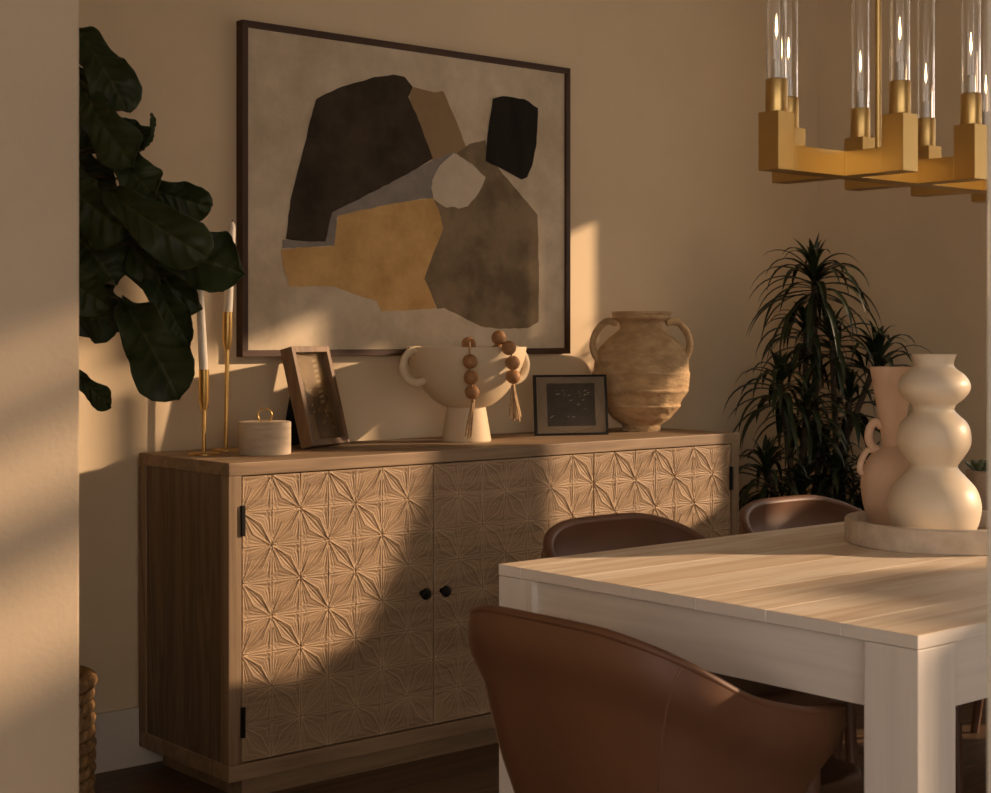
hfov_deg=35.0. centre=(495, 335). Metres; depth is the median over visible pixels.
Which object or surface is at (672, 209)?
wall
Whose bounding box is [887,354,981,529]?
vase
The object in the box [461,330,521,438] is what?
bead garland
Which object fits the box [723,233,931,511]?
dracaena
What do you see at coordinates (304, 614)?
sideboard
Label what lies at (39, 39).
wall
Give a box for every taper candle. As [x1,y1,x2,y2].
[197,290,207,369]
[224,220,235,311]
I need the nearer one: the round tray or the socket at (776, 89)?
the socket at (776, 89)
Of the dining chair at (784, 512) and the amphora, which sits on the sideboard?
the amphora
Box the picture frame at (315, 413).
[280,346,349,448]
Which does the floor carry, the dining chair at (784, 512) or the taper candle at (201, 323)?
the dining chair at (784, 512)
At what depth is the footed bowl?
4.80 m
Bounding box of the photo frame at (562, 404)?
[532,374,608,435]
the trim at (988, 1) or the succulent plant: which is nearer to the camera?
the trim at (988, 1)
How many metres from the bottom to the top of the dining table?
0.760 m
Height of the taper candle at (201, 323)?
0.275 m
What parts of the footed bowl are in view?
handle, handle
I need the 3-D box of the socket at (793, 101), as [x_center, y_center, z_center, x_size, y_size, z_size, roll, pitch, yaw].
[0.602,-0.458,3.227,0.042,0.063,0.042,0,0,-40]
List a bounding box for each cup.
[199,369,208,409]
[222,312,232,349]
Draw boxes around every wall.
[0,0,78,792]
[79,0,817,712]
[818,0,986,508]
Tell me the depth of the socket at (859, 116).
3.36 m
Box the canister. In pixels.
[238,408,290,455]
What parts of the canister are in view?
lid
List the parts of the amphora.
handle, handle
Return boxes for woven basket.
[79,665,97,792]
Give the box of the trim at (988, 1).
[987,0,990,792]
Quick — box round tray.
[844,510,986,555]
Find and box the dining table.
[499,522,986,792]
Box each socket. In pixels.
[765,78,787,111]
[788,96,798,127]
[850,107,869,137]
[889,80,910,113]
[918,118,934,145]
[960,92,981,124]
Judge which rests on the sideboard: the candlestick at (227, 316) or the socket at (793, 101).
the candlestick at (227, 316)
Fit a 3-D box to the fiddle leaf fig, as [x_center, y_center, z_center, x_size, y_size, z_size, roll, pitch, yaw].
[-0.959,0.097,3.905,0.685,2.211,0.345,0,0,4]
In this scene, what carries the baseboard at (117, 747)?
attached to the wall at (672, 209)
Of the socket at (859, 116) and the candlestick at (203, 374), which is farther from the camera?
the candlestick at (203, 374)
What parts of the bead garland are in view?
cord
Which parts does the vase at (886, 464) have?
handle, handle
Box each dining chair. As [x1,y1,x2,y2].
[468,605,861,792]
[541,513,844,705]
[738,495,963,792]
[970,699,983,732]
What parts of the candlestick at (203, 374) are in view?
stem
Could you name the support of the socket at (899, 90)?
attached to the chandelier
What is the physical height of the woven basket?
0.361 m
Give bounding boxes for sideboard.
[139,427,738,792]
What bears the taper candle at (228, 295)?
on the candlestick at (227, 316)
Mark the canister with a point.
(258, 437)
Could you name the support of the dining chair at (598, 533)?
on the floor
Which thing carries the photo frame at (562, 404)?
on the sideboard
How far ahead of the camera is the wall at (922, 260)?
6.10 m
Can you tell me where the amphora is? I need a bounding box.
[589,311,693,431]
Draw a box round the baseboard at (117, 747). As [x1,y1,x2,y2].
[94,706,162,773]
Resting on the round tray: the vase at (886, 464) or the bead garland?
the vase at (886, 464)
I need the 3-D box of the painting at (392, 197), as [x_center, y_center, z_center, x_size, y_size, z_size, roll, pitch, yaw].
[-0.254,-0.436,5.073,1.320,0.996,0.036,0,0,-40]
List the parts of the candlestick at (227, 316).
stem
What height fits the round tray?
0.054 m
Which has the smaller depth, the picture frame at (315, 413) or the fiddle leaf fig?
the fiddle leaf fig
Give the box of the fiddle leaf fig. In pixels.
[79,26,244,411]
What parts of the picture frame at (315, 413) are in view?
glass pane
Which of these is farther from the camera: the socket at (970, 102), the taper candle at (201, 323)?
the taper candle at (201, 323)
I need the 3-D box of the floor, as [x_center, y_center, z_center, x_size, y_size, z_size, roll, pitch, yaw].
[0.604,1.275,0.641,8.750,0.120,8.200,0,0,-40]
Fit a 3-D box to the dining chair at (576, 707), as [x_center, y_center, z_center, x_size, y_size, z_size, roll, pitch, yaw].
[0.307,0.829,2.691,0.646,0.777,0.570,0,0,-40]
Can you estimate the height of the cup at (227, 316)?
0.108 m
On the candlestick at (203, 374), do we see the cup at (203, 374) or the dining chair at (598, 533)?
the cup at (203, 374)
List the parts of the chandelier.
post, post, cross arm, post, cross arm, rod, cross arm, post, post, cross arm, cross arm, post, post, cross arm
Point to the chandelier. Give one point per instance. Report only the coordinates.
(908, 156)
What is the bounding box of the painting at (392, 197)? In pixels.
[236,19,569,356]
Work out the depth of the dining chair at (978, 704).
4.80 m
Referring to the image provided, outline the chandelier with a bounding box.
[758,0,986,202]
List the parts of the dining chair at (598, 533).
seat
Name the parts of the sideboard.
panel, rail, door, knob, panel, knob, door, door, panel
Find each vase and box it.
[857,366,912,525]
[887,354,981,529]
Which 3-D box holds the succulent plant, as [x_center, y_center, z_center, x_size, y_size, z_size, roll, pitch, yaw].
[1.232,0.383,3.920,0.120,0.144,0.116,0,0,10]
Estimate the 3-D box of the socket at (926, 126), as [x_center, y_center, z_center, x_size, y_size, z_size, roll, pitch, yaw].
[0.969,-0.458,3.536,0.042,0.063,0.042,0,0,-40]
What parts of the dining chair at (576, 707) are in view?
leg, seat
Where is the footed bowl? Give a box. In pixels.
[399,346,529,442]
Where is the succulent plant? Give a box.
[965,459,986,509]
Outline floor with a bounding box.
[94,698,986,792]
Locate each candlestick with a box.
[188,369,219,455]
[211,312,238,450]

